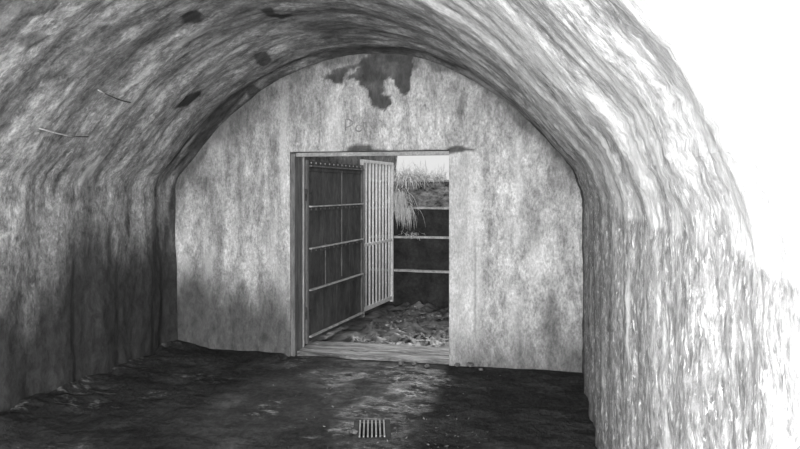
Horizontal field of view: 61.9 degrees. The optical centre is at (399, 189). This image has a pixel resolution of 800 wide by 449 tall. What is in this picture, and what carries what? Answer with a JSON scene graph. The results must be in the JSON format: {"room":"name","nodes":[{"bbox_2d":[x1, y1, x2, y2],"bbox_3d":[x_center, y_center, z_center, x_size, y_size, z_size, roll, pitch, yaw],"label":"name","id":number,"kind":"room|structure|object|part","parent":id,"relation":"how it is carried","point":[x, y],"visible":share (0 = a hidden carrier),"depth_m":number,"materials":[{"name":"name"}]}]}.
{"room":"underground bunker","nodes":[
{"label":"underground bunker","id":0,"kind":"room"},
{"bbox_2d":[0,180,177,411],"bbox_3d":[-3.042,0.785,3.275,0.095,1.751,7.176,0,0,12],"label":"wall","id":1,"kind":"structure","parent":0,"point":[88,269],"depth_m":5.36,"materials":[{"name":"grey concrete"}]},
{"bbox_2d":[0,340,596,448],"bbox_3d":[-1.053,1.538,3.101,4.200,0.202,7.698,0,0,13],"label":"floor","id":2,"kind":"structure","parent":0,"point":[181,395],"depth_m":4.91,"materials":[{"name":"black concrete"}]},
{"bbox_2d":[353,419,390,439],"bbox_3d":[-0.188,1.654,4.475,0.270,0.124,0.372,0,0,-2],"label":"drain grate","id":3,"kind":"object","parent":2,"relation":"in","point":[378,429],"visible":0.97,"depth_m":4.51,"materials":[{"name":"grey metal"}]},
{"bbox_2d":[273,366,500,447],"bbox_3d":[-0.162,1.602,5.109,1.906,0.036,2.071,0,0,13],"label":"debris","id":4,"kind":"object","parent":2,"relation":"on","point":[353,366],"visible":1,"depth_m":4.70,"materials":[{"name":"grey stone"}]},
{"bbox_2d":[466,362,473,366],"bbox_3d":[0.637,1.590,6.067,0.070,0.042,0.072,0,0,-17],"label":"stone","id":5,"kind":"object","parent":2,"relation":"on","point":[470,364],"visible":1,"depth_m":6.04,"materials":[{"name":"grey stone"}]},
{"bbox_2d":[175,54,582,372],"bbox_3d":[-0.290,0.126,6.426,4.249,3.049,0.258,0,0,13],"label":"wall","id":6,"kind":"structure","parent":0,"point":[516,260],"depth_m":6.24,"materials":[{"name":"grey concrete"}]},
{"bbox_2d":[291,151,448,355],"bbox_3d":[-0.271,0.629,6.485,1.559,1.982,0.315,0,0,13],"label":"door frame","id":7,"kind":"structure","parent":6,"relation":"in","point":[298,159],"depth_m":6.53,"materials":[{"name":"paint"}]},
{"bbox_2d":[305,160,364,343],"bbox_3d":[-0.715,0.627,7.479,0.085,1.865,1.552,0,0,19],"label":"door","id":8,"kind":"structure","parent":7,"relation":"attached to","point":[334,192],"depth_m":7.41,"materials":[{"name":"metal"}]},
{"bbox_3d":[-0.686,0.600,7.495,0.040,0.014,1.450,0,0,19],"label":"rail","id":9,"kind":"part","parent":8,"relation":"part of","materials":[{"name":"grey metal"}]},
{"bbox_3d":[-0.686,0.170,7.495,0.040,0.014,1.450,0,0,19],"label":"rail","id":10,"kind":"part","parent":8,"relation":"part of","materials":[{"name":"grey metal"}]},
{"bbox_3d":[-0.686,-0.245,7.495,0.040,0.014,1.450,0,0,19],"label":"rail","id":11,"kind":"part","parent":8,"relation":"part of","materials":[{"name":"grey metal"}]},
{"bbox_3d":[-0.686,1.500,7.495,0.040,0.014,1.450,0,0,19],"label":"rail","id":12,"kind":"part","parent":8,"relation":"part of","materials":[{"name":"grey metal"}]},
{"bbox_3d":[-0.686,1.025,7.495,0.040,0.014,1.450,0,0,19],"label":"rail","id":13,"kind":"part","parent":8,"relation":"part of","materials":[{"name":"grey metal"}]},
{"bbox_2d":[360,159,393,311],"bbox_3d":[-0.301,0.608,8.889,0.046,1.985,1.128,0,0,20],"label":"gate","id":14,"kind":"object","parent":8,"relation":"attached to","point":[390,240],"visible":0.82,"depth_m":8.95,"materials":[{"name":"metal"}]},
{"bbox_3d":[-0.296,1.515,8.901,0.038,0.050,1.013,0,0,20],"label":"rail","id":15,"kind":"part","parent":14,"relation":"part of","materials":[{"name":"metal"}]},
{"bbox_3d":[-0.296,0.700,8.901,0.038,0.035,1.013,0,0,20],"label":"rail","id":16,"kind":"part","parent":14,"relation":"part of","materials":[{"name":"metal"}]},
{"bbox_3d":[-0.296,-0.365,8.901,0.038,0.040,1.013,0,0,20],"label":"rail","id":17,"kind":"part","parent":14,"relation":"part of","materials":[{"name":"metal"}]},
{"bbox_2d":[297,348,448,364],"bbox_3d":[-0.257,1.611,6.424,1.496,0.077,0.180,0,0,13],"label":"trim","id":18,"kind":"structure","parent":6,"relation":"attached to","point":[382,356],"depth_m":6.37,"materials":[{"name":"grey concrete"}]},
{"bbox_2d":[303,340,448,355],"bbox_3d":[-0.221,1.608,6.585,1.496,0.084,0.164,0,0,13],"label":"trim","id":19,"kind":"structure","parent":6,"relation":"attached to","point":[311,346],"depth_m":6.56,"materials":[{"name":"grey wood"}]},
{"bbox_2d":[0,0,799,182],"bbox_3d":[-1.119,-0.701,2.848,3.995,1.296,7.176,0,0,13],"label":"ceiling","id":20,"kind":"structure","parent":0,"point":[615,87],"depth_m":3.99,"materials":[{"name":"grey concrete"}]},
{"bbox_2d":[39,128,88,136],"bbox_3d":[-2.374,-0.402,4.744,0.029,0.041,0.477,0,0,15],"label":"rod","id":21,"kind":"object","parent":20,"relation":"attached to","point":[39,128],"visible":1,"depth_m":4.69,"materials":[{"name":"grey metal"}]},
{"bbox_2d":[98,89,130,102],"bbox_3d":[-2.074,-0.683,4.869,0.028,0.059,0.332,0,0,19],"label":"rod","id":22,"kind":"object","parent":20,"relation":"attached to","point":[98,89],"visible":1,"depth_m":4.83,"materials":[{"name":"grey metal"}]},
{"bbox_2d":[577,133,799,448],"bbox_3d":[0.831,0.795,2.415,0.095,1.730,7.176,0,0,13],"label":"wall","id":23,"kind":"structure","parent":0,"point":[691,318],"depth_m":1.32,"materials":[{"name":"grey concrete"}]},
{"label":"outside","id":24,"kind":"structure","parent":0,"visible":0},
{"bbox_2d":[309,301,448,346],"bbox_3d":[0.303,1.614,8.127,3.870,0.181,2.800,0,0,13],"label":"ground","id":25,"kind":"structure","parent":24,"point":[360,327],"depth_m":7.85,"materials":[{"name":"grey soil"}]},
{"bbox_2d":[306,156,397,305],"bbox_3d":[-0.562,0.425,9.107,0.210,2.510,4.863,0,0,14],"label":"bank","id":26,"kind":"object","parent":25,"relation":"on","point":[351,160],"visible":0.04,"depth_m":9.37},
{"bbox_2d":[354,305,448,346],"bbox_3d":[0.319,1.609,7.918,1.347,0.147,2.332,0,0,13],"label":"fallen leaves","id":27,"kind":"object","parent":25,"relation":"on","point":[396,318],"visible":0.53,"depth_m":7.74,"materials":[{"name":"grey plant"}]},
{"bbox_2d":[371,180,448,307],"bbox_3d":[0.703,0.754,9.630,3.800,1.806,0.774,0,0,13],"label":"wall","id":28,"kind":"structure","parent":25,"relation":"on","point":[421,264],"depth_m":9.43,"materials":[{"name":"stone"}]},
{"bbox_2d":[384,183,418,218],"bbox_3d":[0.045,0.168,9.510,0.537,0.580,0.661,0,0,13],"label":"grass tuft","id":29,"kind":"object","parent":28,"relation":"attached to","point":[399,197],"visible":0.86,"depth_m":9.41,"materials":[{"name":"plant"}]},
{"bbox_2d":[384,160,423,193],"bbox_3d":[0.032,-0.229,9.570,0.679,0.679,0.699,0,0,-27],"label":"grass tuft","id":30,"kind":"object","parent":28,"relation":"on","point":[404,175],"visible":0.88,"depth_m":9.53,"materials":[{"name":"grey plant"}]},
{"bbox_2d":[391,200,424,227],"bbox_3d":[0.052,0.358,9.550,0.516,0.450,0.607,0,0,-10],"label":"grass tuft","id":31,"kind":"object","parent":28,"relation":"on","point":[409,208],"visible":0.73,"depth_m":9.40,"materials":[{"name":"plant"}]},
{"bbox_2d":[398,231,423,238],"bbox_3d":[0.151,0.627,9.407,0.414,0.158,0.201,0,0,13],"label":"grass tuft","id":32,"kind":"object","parent":28,"relation":"on","point":[412,233],"visible":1,"depth_m":9.42,"materials":[{"name":"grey plant"}]},
{"bbox_2d":[402,157,445,188],"bbox_3d":[0.310,-0.220,9.642,0.756,0.510,0.563,0,0,38],"label":"grass tuft","id":33,"kind":"object","parent":28,"relation":"on","point":[425,176],"visible":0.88,"depth_m":9.56,"materials":[{"name":"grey plant"}]},
{"bbox_2d":[430,165,448,182],"bbox_3d":[0.543,-0.225,9.535,0.481,0.334,0.408,0,0,39],"label":"grass tuft","id":34,"kind":"object","parent":28,"relation":"on","point":[442,176],"visible":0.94,"depth_m":9.53,"materials":[{"name":"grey plant"}]}
]}

